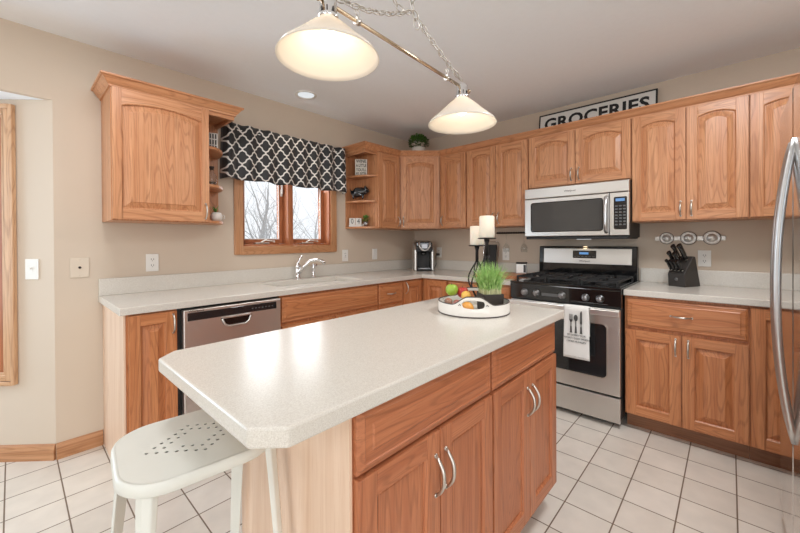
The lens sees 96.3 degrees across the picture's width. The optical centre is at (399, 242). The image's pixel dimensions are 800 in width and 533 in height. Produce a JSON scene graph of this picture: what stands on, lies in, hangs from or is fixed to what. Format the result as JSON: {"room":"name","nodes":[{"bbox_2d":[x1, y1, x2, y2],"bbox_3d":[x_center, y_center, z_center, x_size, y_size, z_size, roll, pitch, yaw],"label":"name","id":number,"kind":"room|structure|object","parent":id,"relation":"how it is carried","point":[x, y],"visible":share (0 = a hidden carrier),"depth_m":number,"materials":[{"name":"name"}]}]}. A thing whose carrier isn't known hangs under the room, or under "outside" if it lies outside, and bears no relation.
{"room":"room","nodes":[
{"label":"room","id":0,"kind":"room"},
{"bbox_2d":[0,91,42,99],"bbox_3d":[-3.209,-0.848,1.527,1.047,0.086,2.420,0,0,43],"label":"ceiling","id":1,"kind":"structure","parent":0,"point":[3,95],"depth_m":2.00,"materials":[{"name":"paint"}]},
{"bbox_2d":[0,99,55,444],"bbox_3d":[-2.527,0.216,2.084,1.100,2.054,0.120,0,0,-2],"label":"wall","id":2,"kind":"structure","parent":0,"point":[27,407],"depth_m":2.04,"materials":[{"name":"beige paint"}]},
{"bbox_2d":[0,103,17,385],"bbox_3d":[-2.513,0.015,2.065,0.670,1.590,0.136,0,0,-2],"label":"window","id":3,"kind":"structure","parent":2,"relation":"in","point":[8,222],"depth_m":2.02,"materials":[{"name":"brown wood"}]},
{"bbox_2d":[0,444,55,461],"bbox_3d":[-2.514,1.198,2.021,1.090,0.090,0.014,0,0,-2],"label":"baseboard","id":4,"kind":"structure","parent":2,"relation":"attached to","point":[25,452],"depth_m":2.03,"materials":[{"name":"brown wood"}]},
{"bbox_2d":[25,259,38,278],"bbox_3d":[-2.093,0.150,2.032,0.072,0.116,0.018,0,0,-2],"label":"switch","id":5,"kind":"object","parent":2,"relation":"attached to","point":[31,265],"visible":1,"depth_m":2.04,"materials":[{"name":"white plastic"}]},
{"bbox_2d":[0,18,414,442],"bbox_3d":[-3.109,0.036,0.920,0.140,2.432,9.850,0,0,43],"label":"wall","id":6,"kind":"structure","parent":0,"point":[35,63],"depth_m":2.18,"materials":[{"name":"beige paint"}]},
{"bbox_2d":[70,257,88,277],"bbox_3d":[-1.897,0.147,2.121,0.012,0.118,0.085,0,0,43],"label":"cable plate","id":7,"kind":"object","parent":6,"relation":"attached to","point":[79,267],"visible":1,"depth_m":2.12,"materials":[{"name":"beige plastic"}]},
{"bbox_2d":[56,429,103,459],"bbox_3d":[-1.893,1.194,2.123,0.014,0.090,0.208,0,0,43],"label":"baseboard","id":8,"kind":"structure","parent":6,"relation":"attached to","point":[79,444],"depth_m":2.11,"materials":[{"name":"brown wood"}]},
{"bbox_2d":[146,254,158,271],"bbox_3d":[-1.653,0.132,2.390,0.008,0.116,0.072,0,0,43],"label":"outlet","id":9,"kind":"object","parent":6,"relation":"attached to","point":[152,260],"visible":1,"depth_m":2.39,"materials":[{"name":"white plastic"}]},
{"bbox_2d":[91,70,243,224],"bbox_3d":[-1.472,-0.531,2.326,0.358,0.804,0.774,0,0,43],"label":"upper cabinet","id":10,"kind":"object","parent":6,"relation":"attached to","point":[157,155],"visible":1,"depth_m":2.15,"materials":[{"name":"brown wood"}]},
{"bbox_2d":[195,220,222,224],"bbox_3d":[-1.317,-0.140,2.534,0.303,0.018,0.168,0,0,43],"label":"shelf","id":11,"kind":"object","parent":10,"relation":"attached to","point":[209,222],"depth_m":2.43,"materials":[{"name":"brown wood"}]},
{"bbox_2d":[209,166,215,184],"bbox_3d":[-1.338,-0.468,2.546,0.064,0.152,0.064,0,0,43],"label":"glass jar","id":12,"kind":"object","parent":10,"relation":"on","point":[210,167],"visible":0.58,"depth_m":2.53,"materials":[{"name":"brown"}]},
{"bbox_2d":[209,132,217,147],"bbox_3d":[-1.341,-0.712,2.550,0.076,0.135,0.033,-1,0,-32],"label":"block sign","id":13,"kind":"object","parent":10,"relation":"on","point":[213,137],"visible":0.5,"depth_m":2.54,"materials":[{"name":"grey wood"}]},
{"bbox_2d":[209,124,217,220],"bbox_3d":[-1.427,-0.512,2.632,0.008,0.764,0.168,0,0,43],"label":"shelf","id":14,"kind":"object","parent":10,"relation":"attached to","point":[213,174],"depth_m":2.67,"materials":[{"name":"brown wood"}]},
{"bbox_2d":[209,146,222,158],"bbox_3d":[-1.320,-0.634,2.532,0.303,0.018,0.168,0,0,43],"label":"shelf","id":15,"kind":"object","parent":10,"relation":"attached to","point":[214,153],"depth_m":2.51,"materials":[{"name":"brown wood"}]},
{"bbox_2d":[209,184,222,192],"bbox_3d":[-1.318,-0.383,2.533,0.303,0.018,0.168,0,0,43],"label":"shelf","id":16,"kind":"object","parent":10,"relation":"attached to","point":[213,188],"depth_m":2.49,"materials":[{"name":"brown wood"}]},
{"bbox_2d":[210,206,224,220],"bbox_3d":[-1.310,-0.208,2.554,0.080,0.118,0.080,0,0,16],"label":"potted plant","id":17,"kind":"object","parent":10,"relation":"on","point":[215,216],"visible":0.86,"depth_m":2.53,"materials":[{"name":"white plastic"}]},
{"bbox_2d":[209,111,233,129],"bbox_3d":[-1.321,-0.872,2.531,0.303,0.045,0.168,0,0,43],"label":"shelf","id":18,"kind":"object","parent":10,"relation":"attached to","point":[217,119],"depth_m":2.51,"materials":[{"name":"brown wood"}]},
{"bbox_2d":[220,122,346,193],"bbox_3d":[-0.932,-0.693,3.082,0.125,0.431,1.159,0,0,43],"label":"valance","id":19,"kind":"object","parent":6,"relation":"attached to","point":[250,153],"visible":1,"depth_m":2.97,"materials":[{"name":"black fabric"}]},
{"bbox_2d":[233,178,336,254],"bbox_3d":[-1.000,-0.395,3.178,0.140,0.977,0.980,0,0,43],"label":"window","id":20,"kind":"structure","parent":6,"relation":"in","point":[284,243],"depth_m":3.15,"materials":[{"name":"brown wood"}]},
{"bbox_2d":[98,259,538,295],"bbox_3d":[-0.260,0.260,2.758,1.556,0.104,2.984,0,0,43],"label":"backsplash","id":21,"kind":"structure","parent":6,"relation":"attached to","point":[122,285],"depth_m":2.85,"materials":[{"name":"stone"}]},
{"bbox_2d":[342,250,347,260],"bbox_3d":[-0.548,0.128,3.587,0.008,0.116,0.072,0,0,43],"label":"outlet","id":22,"kind":"object","parent":6,"relation":"attached to","point":[344,252],"visible":1,"depth_m":3.58,"materials":[{"name":"white plastic"}]},
{"bbox_2d":[345,149,400,229],"bbox_3d":[-0.260,-0.524,3.641,0.358,0.764,0.466,0,0,43],"label":"upper cabinet","id":23,"kind":"object","parent":6,"relation":"attached to","point":[381,204],"visible":0.99,"depth_m":3.58,"materials":[{"name":"brown wood"}]},
{"bbox_2d":[345,154,356,228],"bbox_3d":[-0.495,-0.523,3.643,0.008,0.764,0.150,0,0,43],"label":"shelf","id":24,"kind":"object","parent":23,"relation":"attached to","point":[350,209],"depth_m":3.63,"materials":[{"name":"brown wood"}]},
{"bbox_2d":[349,218,361,226],"bbox_3d":[-0.447,-0.202,3.587,0.128,0.086,0.052,0,0,-6],"label":"calendar","id":25,"kind":"object","parent":23,"relation":"on","point":[351,220],"visible":0.96,"depth_m":3.56,"materials":[{"name":"white wood"}]},
{"bbox_2d":[350,186,368,198],"bbox_3d":[-0.400,-0.497,3.531,0.192,0.131,0.085,0,0,-6],"label":"pig figurine","id":26,"kind":"object","parent":23,"relation":"on","point":[357,192],"visible":1,"depth_m":3.50,"materials":[{"name":"black ceramic"}]},
{"bbox_2d":[355,159,366,174],"bbox_3d":[-0.387,-0.747,3.570,0.118,0.168,0.031,0,0,-6],"label":"block sign","id":27,"kind":"object","parent":23,"relation":"on","point":[360,164],"visible":0.86,"depth_m":3.56,"materials":[{"name":"beige wood"}]},
{"bbox_2d":[346,149,376,156],"bbox_3d":[-0.389,-0.882,3.541,0.303,0.045,0.150,0,0,43],"label":"shelf","id":28,"kind":"object","parent":23,"relation":"attached to","point":[362,153],"depth_m":3.52,"materials":[{"name":"brown wood"}]},
{"bbox_2d":[346,174,376,179],"bbox_3d":[-0.388,-0.653,3.543,0.303,0.018,0.150,0,0,43],"label":"shelf","id":29,"kind":"object","parent":23,"relation":"attached to","point":[368,176],"depth_m":3.53,"materials":[{"name":"brown wood"}]},
{"bbox_2d":[346,200,376,203],"bbox_3d":[-0.386,-0.405,3.544,0.303,0.018,0.150,0,0,43],"label":"shelf","id":30,"kind":"object","parent":23,"relation":"attached to","point":[347,201],"depth_m":3.52,"materials":[{"name":"brown wood"}]},
{"bbox_2d":[346,226,376,228],"bbox_3d":[-0.385,-0.150,3.545,0.303,0.018,0.150,0,0,43],"label":"shelf","id":31,"kind":"object","parent":23,"relation":"attached to","point":[347,227],"depth_m":3.52,"materials":[{"name":"brown wood"}]},
{"bbox_2d":[362,215,368,225],"bbox_3d":[-0.337,-0.220,3.529,0.091,0.121,0.096,0,0,43],"label":"potted plant","id":32,"kind":"object","parent":23,"relation":"on","point":[365,216],"visible":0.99,"depth_m":3.51,"materials":[{"name":"green plant"}]},
{"bbox_2d":[341,72,798,156],"bbox_3d":[1.006,-0.919,2.846,3.293,0.060,1.118,0,0,43],"label":"crown molding","id":33,"kind":"structure","parent":23,"relation":"on","point":[789,80],"depth_m":2.67,"materials":[{"name":"brown wood"}]},
{"bbox_2d":[372,249,376,259],"bbox_3d":[-0.273,0.123,3.884,0.010,0.116,0.072,0,0,43],"label":"switch","id":34,"kind":"object","parent":6,"relation":"attached to","point":[374,251],"visible":1,"depth_m":3.88,"materials":[{"name":"white plastic"}]},
{"bbox_2d":[384,157,450,230],"bbox_3d":[0.197,-0.528,3.942,0.620,0.764,0.613,0,0,43],"label":"upper cabinet","id":35,"kind":"object","parent":6,"relation":"attached to","point":[420,209],"visible":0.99,"depth_m":3.71,"materials":[{"name":"brown wood"}]},
{"bbox_2d":[0,406,785,532],"bbox_3d":[-0.294,1.309,-1.663,9.900,0.120,9.850,0,0,43],"label":"floor","id":36,"kind":"structure","parent":0,"point":[624,477],"depth_m":1.75,"materials":[{"name":"tile"}]},
{"bbox_2d":[102,305,177,456],"bbox_3d":[-1.505,0.799,2.067,0.658,0.875,0.236,0,0,43],"label":"base cabinet","id":37,"kind":"object","parent":36,"relation":"on","point":[136,395],"visible":0.77,"depth_m":1.87,"materials":[{"name":"brown wood"}]},
{"bbox_2d":[110,409,281,532],"bbox_3d":[-0.527,0.865,0.904,0.361,0.744,0.494,-1,0,-41],"label":"stool","id":38,"kind":"object","parent":36,"relation":"on","point":[151,461],"visible":0.88,"depth_m":0.85,"materials":[{"name":"beige paint"}]},
{"bbox_2d":[177,296,280,415],"bbox_3d":[-1.218,0.798,2.378,0.644,0.872,0.602,0,0,43],"label":"dishwasher","id":39,"kind":"object","parent":36,"relation":"on","point":[207,324],"visible":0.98,"depth_m":2.11,"materials":[{"name":"silver metal"}]},
{"bbox_2d":[278,284,377,328],"bbox_3d":[-0.705,0.791,2.936,0.658,0.875,0.906,0,0,43],"label":"base cabinet","id":40,"kind":"object","parent":36,"relation":"on","point":[310,307],"visible":0.16,"depth_m":2.67,"materials":[{"name":"brown wood"}]},
{"bbox_2d":[98,259,538,315],"bbox_3d":[-0.261,0.279,2.758,1.556,0.142,2.986,0,0,43],"label":"countertop","id":41,"kind":"structure","parent":40,"relation":"on","point":[124,296],"depth_m":2.64,"materials":[{"name":"stone"}]},
{"bbox_2d":[277,280,339,287],"bbox_3d":[-0.708,0.430,2.934,0.412,0.156,0.772,0,0,43],"label":"sink","id":42,"kind":"object","parent":41,"relation":"in","point":[333,280],"visible":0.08,"depth_m":3.11,"materials":[{"name":"white"}]},
{"bbox_2d":[294,255,325,278],"bbox_3d":[-0.783,0.211,3.117,0.277,0.205,0.063,0,0,-2],"label":"faucet","id":43,"kind":"object","parent":41,"relation":"on","point":[298,270],"visible":0.99,"depth_m":3.09,"materials":[{"name":"silver metal"}]},
{"bbox_2d":[311,264,316,277],"bbox_3d":[-0.778,0.250,3.234,0.048,0.124,0.058,0,0,43],"label":"sprayer","id":44,"kind":"object","parent":41,"relation":"on","point":[312,265],"visible":1,"depth_m":3.22,"materials":[{"name":"silver metal"}]},
{"bbox_2d":[412,240,433,270],"bbox_3d":[0.254,0.138,3.949,0.212,0.331,0.281,0,0,-4],"label":"coffee maker","id":45,"kind":"object","parent":41,"relation":"on","point":[422,250],"visible":0.99,"depth_m":3.87,"materials":[{"name":"black plastic"}]},
{"bbox_2d":[482,241,498,268],"bbox_3d":[0.907,0.143,3.609,0.175,0.316,0.080,0,0,43],"label":"board","id":46,"kind":"object","parent":41,"relation":"on","point":[492,248],"visible":0.48,"depth_m":3.60,"materials":[{"name":"black"}]},
{"bbox_2d":[475,272,523,278],"bbox_3d":[0.918,0.289,3.215,0.400,0.028,0.330,0,0,43],"label":"cutting board","id":47,"kind":"object","parent":41,"relation":"on","point":[514,275],"visible":0.25,"depth_m":3.03,"materials":[{"name":"brown wood"}]},
{"bbox_2d":[516,262,526,273],"bbox_3d":[1.082,0.223,3.186,0.094,0.100,0.084,0,0,23],"label":"canister","id":48,"kind":"object","parent":47,"relation":"on","point":[521,267],"visible":1,"depth_m":3.15,"materials":[{"name":"silver metal"}]},
{"bbox_2d":[242,353,492,532],"bbox_3d":[-0.081,0.796,1.169,0.594,0.875,0.609,0,0,43],"label":"base cabinet","id":49,"kind":"object","parent":36,"relation":"on","point":[420,460],"visible":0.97,"depth_m":0.94,"materials":[{"name":"red wood"}]},
{"bbox_2d":[158,298,563,448],"bbox_3d":[0.025,0.337,1.351,0.660,0.038,1.465,0,0,43],"label":"countertop","id":50,"kind":"structure","parent":49,"relation":"on","point":[283,388],"depth_m":0.95,"materials":[{"name":"stone"}]},
{"bbox_2d":[438,287,509,318],"bbox_3d":[0.337,0.269,1.645,0.332,0.091,0.332,0,0,12],"label":"tray","id":51,"kind":"object","parent":50,"relation":"on","point":[489,311],"visible":0.81,"depth_m":1.51,"materials":[{"name":"white ceramic"}]},
{"bbox_2d":[462,302,473,308],"bbox_3d":[0.289,0.282,1.542,0.056,0.056,0.056,0,0,8],"label":"orange","id":52,"kind":"object","parent":51,"relation":"on","point":[467,305],"visible":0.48,"depth_m":1.52,"materials":[{"name":"orange food"}]},
{"bbox_2d":[467,261,518,308],"bbox_3d":[0.407,0.193,1.640,0.285,0.234,0.284,0,0,-27],"label":"grass planter","id":53,"kind":"object","parent":51,"relation":"on","point":[490,287],"visible":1,"depth_m":1.61,"materials":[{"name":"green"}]},
{"bbox_3d":[0.261,0.283,1.642,0.132,0.056,0.132,0,0,43],"label":"fruit bowl","id":54,"kind":"object","parent":51,"relation":"on","visible":0},
{"bbox_2d":[445,298,451,303],"bbox_3d":[0.221,0.268,1.630,0.036,0.036,0.036,0,0,8],"label":"fig","id":55,"kind":"object","parent":54,"relation":"in","point":[448,300],"visible":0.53,"depth_m":1.62,"materials":[{"name":"brown food"}]},
{"bbox_2d":[446,283,457,295],"bbox_3d":[0.238,0.214,1.646,0.057,0.059,0.057,0,0,8],"label":"apple","id":56,"kind":"object","parent":54,"relation":"in","point":[451,289],"visible":1,"depth_m":1.63,"materials":[{"name":"green food"}]},
{"bbox_2d":[457,286,468,297],"bbox_3d":[0.290,0.228,1.657,0.054,0.056,0.054,0,0,8],"label":"apple","id":57,"kind":"object","parent":54,"relation":"in","point":[460,289],"visible":0.64,"depth_m":1.64,"materials":[{"name":"red food"}]},
{"bbox_2d":[461,291,470,297],"bbox_3d":[0.296,0.237,1.611,0.042,0.042,0.057,0,0,8],"label":"lemon","id":58,"kind":"object","parent":54,"relation":"in","point":[464,293],"visible":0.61,"depth_m":1.59,"materials":[{"name":"yellow food"}]},
{"bbox_2d":[468,245,484,296],"bbox_3d":[0.419,0.163,1.935,0.097,0.300,0.098,0,0,43],"label":"candle holder","id":59,"kind":"object","parent":50,"relation":"on","point":[475,246],"visible":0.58,"depth_m":1.93,"materials":[{"name":"black metal"}]},
{"bbox_2d":[470,226,483,244],"bbox_3d":[0.415,-0.044,1.934,0.074,0.112,0.074,0,0,43],"label":"candle","id":60,"kind":"object","parent":59,"relation":"on","point":[474,230],"visible":0.77,"depth_m":1.90,"materials":[{"name":"beige wax"}]},
{"bbox_2d":[477,238,495,280],"bbox_3d":[0.443,0.144,1.810,0.097,0.338,0.097,0,0,43],"label":"candle holder","id":61,"kind":"object","parent":50,"relation":"on","point":[486,240],"visible":0.44,"depth_m":1.80,"materials":[{"name":"black metal"}]},
{"bbox_2d":[479,216,494,237],"bbox_3d":[0.439,-0.085,1.808,0.075,0.120,0.075,0,0,43],"label":"candle","id":62,"kind":"object","parent":61,"relation":"on","point":[486,223],"visible":1,"depth_m":1.78,"materials":[{"name":"beige wax"}]},
{"bbox_2d":[377,281,402,309],"bbox_3d":[-0.289,0.786,3.386,0.658,0.875,0.316,0,0,43],"label":"base cabinet","id":63,"kind":"object","parent":36,"relation":"on","point":[389,294],"visible":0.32,"depth_m":3.17,"materials":[{"name":"brown wood"}]},
{"bbox_2d":[402,278,448,304],"bbox_3d":[0.217,0.781,3.745,0.916,0.875,0.894,0,0,43],"label":"base cabinet","id":64,"kind":"object","parent":36,"relation":"on","point":[421,289],"visible":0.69,"depth_m":3.40,"materials":[{"name":"brown wood"}]},
{"bbox_2d":[448,280,511,298],"bbox_3d":[0.870,0.780,3.304,0.634,0.875,0.658,0,0,43],"label":"base cabinet","id":65,"kind":"object","parent":36,"relation":"on","point":[506,289],"visible":0.04,"depth_m":3.11,"materials":[{"name":"brown wood"}]},
{"bbox_2d":[488,322,556,532],"bbox_3d":[0.332,0.791,1.616,0.594,0.875,0.607,0,0,43],"label":"base cabinet","id":66,"kind":"object","parent":36,"relation":"on","point":[523,370],"visible":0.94,"depth_m":1.40,"materials":[{"name":"red wood"}]},
{"bbox_2d":[508,246,639,424],"bbox_3d":[1.354,0.625,2.793,0.761,1.185,0.698,0,0,43],"label":"range","id":67,"kind":"object","parent":36,"relation":"on","point":[595,277],"visible":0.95,"depth_m":2.53,"materials":[{"name":"silver metal"}]},
{"bbox_2d":[510,275,639,290],"bbox_3d":[1.370,0.302,2.812,0.761,0.020,0.644,0,0,43],"label":"cooktop","id":68,"kind":"object","parent":67,"relation":"in","point":[547,283],"depth_m":2.61,"materials":[{"name":"black metal"}]},
{"bbox_2d":[563,304,589,360],"bbox_3d":[1.213,0.608,2.453,0.168,0.364,0.054,0,0,43],"label":"dish towel","id":69,"kind":"object","parent":67,"relation":"hanging from","point":[576,317],"visible":1,"depth_m":2.44,"materials":[{"name":"white fabric"}]},
{"bbox_2d":[625,295,749,458],"bbox_3d":[1.887,0.779,2.365,0.590,0.875,0.659,0,0,43],"label":"base cabinet","id":70,"kind":"object","parent":36,"relation":"on","point":[687,363],"visible":0.98,"depth_m":2.13,"materials":[{"name":"brown wood"}]},
{"bbox_2d":[749,306,779,467],"bbox_3d":[2.257,0.778,2.049,0.380,0.875,0.623,0,0,43],"label":"base cabinet","id":71,"kind":"object","parent":36,"relation":"on","point":[764,447],"visible":0.39,"depth_m":1.92,"materials":[{"name":"brown wood"}]},
{"bbox_2d":[623,268,769,307],"bbox_3d":[2.032,0.269,2.244,0.975,0.142,0.633,0,0,43],"label":"countertop","id":72,"kind":"structure","parent":71,"relation":"on","point":[724,287],"depth_m":2.33,"materials":[{"name":"stone"}]},
{"bbox_2d":[668,256,699,286],"bbox_3d":[1.976,0.197,2.492,0.166,0.207,0.110,0,0,-20],"label":"knife block","id":73,"kind":"object","parent":72,"relation":"on","point":[689,277],"visible":0.84,"depth_m":2.45,"materials":[{"name":"black wood"}]},
{"bbox_2d":[665,259,671,270],"bbox_3d":[1.867,0.152,2.490,0.069,0.085,0.018,0,0,-20],"label":"knife","id":74,"kind":"object","parent":73,"relation":"in","point":[666,260],"visible":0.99,"depth_m":2.48,"materials":[{"name":"black plastic"}]},
{"bbox_2d":[666,250,674,259],"bbox_3d":[1.891,0.104,2.497,0.084,0.102,0.023,0,0,-20],"label":"knife","id":75,"kind":"object","parent":73,"relation":"in","point":[668,253],"visible":0.61,"depth_m":2.49,"materials":[{"name":"black plastic"}]},
{"bbox_2d":[668,259,675,270],"bbox_3d":[1.875,0.152,2.467,0.069,0.085,0.018,0,0,-20],"label":"knife","id":76,"kind":"object","parent":73,"relation":"in","point":[669,260],"visible":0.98,"depth_m":2.46,"materials":[{"name":"black plastic"}]},
{"bbox_2d":[670,244,680,258],"bbox_3d":[1.919,0.063,2.492,0.093,0.113,0.025,0,0,-20],"label":"knife","id":77,"kind":"object","parent":73,"relation":"on","point":[673,247],"visible":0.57,"depth_m":2.48,"materials":[{"name":"black plastic"}]},
{"bbox_2d":[672,259,679,270],"bbox_3d":[1.883,0.153,2.445,0.069,0.085,0.018,0,0,-20],"label":"knife","id":78,"kind":"object","parent":73,"relation":"in","point":[673,260],"visible":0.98,"depth_m":2.44,"materials":[{"name":"black plastic"}]},
{"bbox_2d":[672,251,680,261],"bbox_3d":[1.905,0.106,2.465,0.081,0.098,0.023,0,0,-20],"label":"knife","id":79,"kind":"object","parent":73,"relation":"in","point":[674,253],"visible":0.74,"depth_m":2.46,"materials":[{"name":"black plastic"}]},
{"bbox_2d":[676,259,683,270],"bbox_3d":[1.892,0.153,2.422,0.069,0.085,0.018,0,0,-20],"label":"knife","id":80,"kind":"object","parent":73,"relation":"in","point":[678,262],"visible":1,"depth_m":2.42,"materials":[{"name":"black plastic"}]},
{"bbox_2d":[676,243,687,260],"bbox_3d":[1.928,0.063,2.446,0.102,0.123,0.028,0,0,-20],"label":"knife","id":81,"kind":"object","parent":73,"relation":"in","point":[679,246],"visible":1,"depth_m":2.44,"materials":[{"name":"black plastic"}]},
{"bbox_2d":[770,72,799,532],"bbox_3d":[1.620,0.337,1.017,0.788,1.775,0.910,0,0,43],"label":"refrigerator","id":82,"kind":"object","parent":36,"relation":"on","point":[785,242],"visible":1,"depth_m":1.24,"materials":[{"name":"grey metal"}]},
{"bbox_2d":[0,0,799,142],"bbox_3d":[0.082,-1.233,-2.035,8.840,0.100,9.850,0,0,43],"label":"ceiling","id":83,"kind":"structure","parent":0,"point":[515,58],"depth_m":2.15,"materials":[{"name":"paint"}]},
{"bbox_2d":[295,90,316,99],"bbox_3d":[-0.765,-1.200,2.912,0.172,0.006,0.172,0,0,43],"label":"recessed light","id":84,"kind":"object","parent":83,"relation":"in","point":[303,94],"visible":1,"depth_m":2.90,"materials":[{"name":"white plastic"}]},
{"bbox_2d":[275,0,496,134],"bbox_3d":[0.030,-0.865,1.346,0.306,0.669,1.036,0,0,43],"label":"pendant light","id":85,"kind":"object","parent":83,"relation":"hanging from","point":[325,48],"visible":1,"depth_m":1.17,"materials":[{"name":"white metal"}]},
{"bbox_2d":[318,0,338,18],"bbox_3d":[-0.216,-0.705,1.078,0.062,0.073,0.062,0,0,43],"label":"socket","id":86,"kind":"object","parent":85,"relation":"attached to","point":[326,7],"depth_m":1.06,"materials":[{"name":"grey"}]},
{"bbox_2d":[455,82,468,97],"bbox_3d":[0.279,-0.684,1.615,0.062,0.073,0.062,0,0,43],"label":"socket","id":87,"kind":"object","parent":85,"relation":"attached to","point":[462,90],"depth_m":1.59,"materials":[{"name":"grey metal"}]},
{"bbox_2d":[408,133,428,149],"bbox_3d":[0.199,-1.046,3.811,0.244,0.247,0.246,0,0,25],"label":"potted plant","id":88,"kind":"object","parent":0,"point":[421,138],"visible":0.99,"depth_m":3.76,"materials":[{"name":"green plant"}]},
{"bbox_2d":[539,88,657,128],"bbox_3d":[1.611,-1.047,2.998,0.892,0.240,0.052,0,0,43],"label":"sign","id":89,"kind":"object","parent":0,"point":[649,97],"visible":0.59,"depth_m":2.95,"materials":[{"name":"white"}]},
{"bbox_2d":[414,48,799,281],"bbox_3d":[1.664,-0.002,3.116,3.900,2.432,0.150,0,0,43],"label":"wall","id":90,"kind":"structure","parent":0,"point":[746,247],"depth_m":2.68,"materials":[{"name":"beige paint"}]},
{"bbox_2d":[437,247,441,257],"bbox_3d":[0.450,0.112,4.128,0.072,0.116,0.008,0,0,43],"label":"outlet","id":91,"kind":"object","parent":90,"relation":"attached to","point":[439,249],"visible":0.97,"depth_m":4.12,"materials":[{"name":"white plastic"}]},
{"bbox_2d":[440,152,469,228],"bbox_3d":[0.627,-0.529,3.719,0.312,0.764,0.358,0,0,43],"label":"upper cabinet","id":92,"kind":"object","parent":90,"relation":"attached to","point":[453,168],"visible":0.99,"depth_m":3.60,"materials":[{"name":"brown wood"}]},
{"bbox_2d":[467,140,528,227],"bbox_3d":[0.972,-0.530,3.401,0.624,0.764,0.358,0,0,43],"label":"upper cabinet","id":93,"kind":"object","parent":90,"relation":"attached to","point":[497,176],"visible":0.84,"depth_m":3.27,"materials":[{"name":"brown wood"}]},
{"bbox_2d":[502,248,508,259],"bbox_3d":[1.056,0.115,3.570,0.072,0.116,0.008,0,0,43],"label":"outlet","id":94,"kind":"object","parent":90,"relation":"attached to","point":[505,250],"visible":1,"depth_m":3.57,"materials":[{"name":"white plastic"}]},
{"bbox_2d":[496,232,524,233],"bbox_3d":[1.133,-0.097,3.478,0.426,0.021,0.034,0,0,43],"label":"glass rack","id":95,"kind":"object","parent":90,"relation":"attached to","point":[497,232],"visible":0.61,"depth_m":3.51,"materials":[{"name":"black metal"}]},
{"bbox_2d":[529,119,631,188],"bbox_3d":[1.479,-0.686,2.931,0.756,0.453,0.358,0,0,43],"label":"upper cabinet","id":96,"kind":"object","parent":90,"relation":"attached to","point":[599,153],"visible":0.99,"depth_m":2.79,"materials":[{"name":"brown wood"}]},
{"bbox_2d":[525,179,639,239],"bbox_3d":[1.452,-0.237,2.900,0.754,0.422,0.444,0,0,43],"label":"microwave","id":97,"kind":"object","parent":96,"relation":"attached to","point":[599,210],"visible":1,"depth_m":2.72,"materials":[{"name":"silver metal"}]},
{"bbox_2d":[632,95,748,223],"bbox_3d":[1.981,-0.531,2.470,0.605,0.764,0.358,0,0,43],"label":"upper cabinet","id":98,"kind":"object","parent":90,"relation":"attached to","point":[690,164],"visible":1,"depth_m":2.34,"materials":[{"name":"brown wood"}]},
{"bbox_2d":[655,231,725,244],"bbox_3d":[2.095,-0.034,2.600,0.402,0.100,0.022,0,0,43],"label":"plaque","id":99,"kind":"object","parent":90,"relation":"attached to","point":[710,237],"visible":1,"depth_m":2.59,"materials":[{"name":"grey metal"}]},
{"bbox_2d":[698,250,710,266],"bbox_3d":[2.166,0.112,2.547,0.072,0.116,0.008,0,0,43],"label":"outlet","id":100,"kind":"object","parent":90,"relation":"attached to","point":[704,256],"visible":1,"depth_m":2.54,"materials":[{"name":"white plastic"}]},
{"bbox_2d":[641,268,769,288],"bbox_3d":[2.240,0.248,2.469,0.975,0.104,0.020,0,0,43],"label":"backsplash","id":101,"kind":"structure","parent":90,"relation":"attached to","point":[760,280],"depth_m":2.47,"materials":[{"name":"stone"}]},
{"bbox_2d":[748,86,793,219],"bbox_3d":[2.352,-0.531,2.150,0.371,0.764,0.324,0,0,43],"label":"upper cabinet","id":102,"kind":"object","parent":90,"relation":"attached to","point":[766,109],"visible":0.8,"depth_m":2.12,"materials":[{"name":"brown wood"}]},
{"label":"outside","id":103,"kind":"structure","parent":0,"visible":0},
{"bbox_3d":[-18.524,1.801,18.247,43.700,0.100,45.000,0,0,43],"label":"ground","id":104,"kind":"structure","parent":103,"visible":0},
{"bbox_2d":[245,192,301,238],"bbox_3d":[-5.552,-0.278,15.256,2.734,3.974,3.116,0,0,43],"label":"bare tree","id":105,"kind":"object","parent":104,"relation":"on","point":[266,236],"visible":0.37,"depth_m":15.04,"materials":[{"name":"grey plant"}]},
{"bbox_2d":[245,181,307,238],"bbox_3d":[-3.061,-0.098,8.120,1.731,3.664,3.039,0,0,13],"label":"bare tree","id":106,"kind":"object","parent":104,"relation":"on","point":[263,228],"visible":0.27,"depth_m":8.02,"materials":[{"name":"grey plant"}]},
{"bbox_2d":[250,188,311,238],"bbox_3d":[-3.677,-0.165,11.920,2.454,3.751,2.730,0,0,-12],"label":"bare tree","id":107,"kind":"object","parent":104,"relation":"on","point":[294,188],"visible":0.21,"depth_m":11.66,"materials":[{"name":"grey plant"}]},
{"bbox_2d":[257,187,306,238],"bbox_3d":[-6.878,-0.998,21.475,3.521,5.388,4.206,0,0,25],"label":"bare tree","id":108,"kind":"object","parent":104,"relation":"on","point":[273,231],"visible":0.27,"depth_m":20.76,"materials":[{"name":"grey plant"}]},
{"bbox_2d":[269,188,317,238],"bbox_3d":[-2.153,-0.153,9.912,2.928,3.723,2.882,0,0,43],"label":"bare tree","id":109,"kind":"object","parent":104,"relation":"on","point":[315,234],"visible":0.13,"depth_m":9.68,"materials":[{"name":"grey plant"}]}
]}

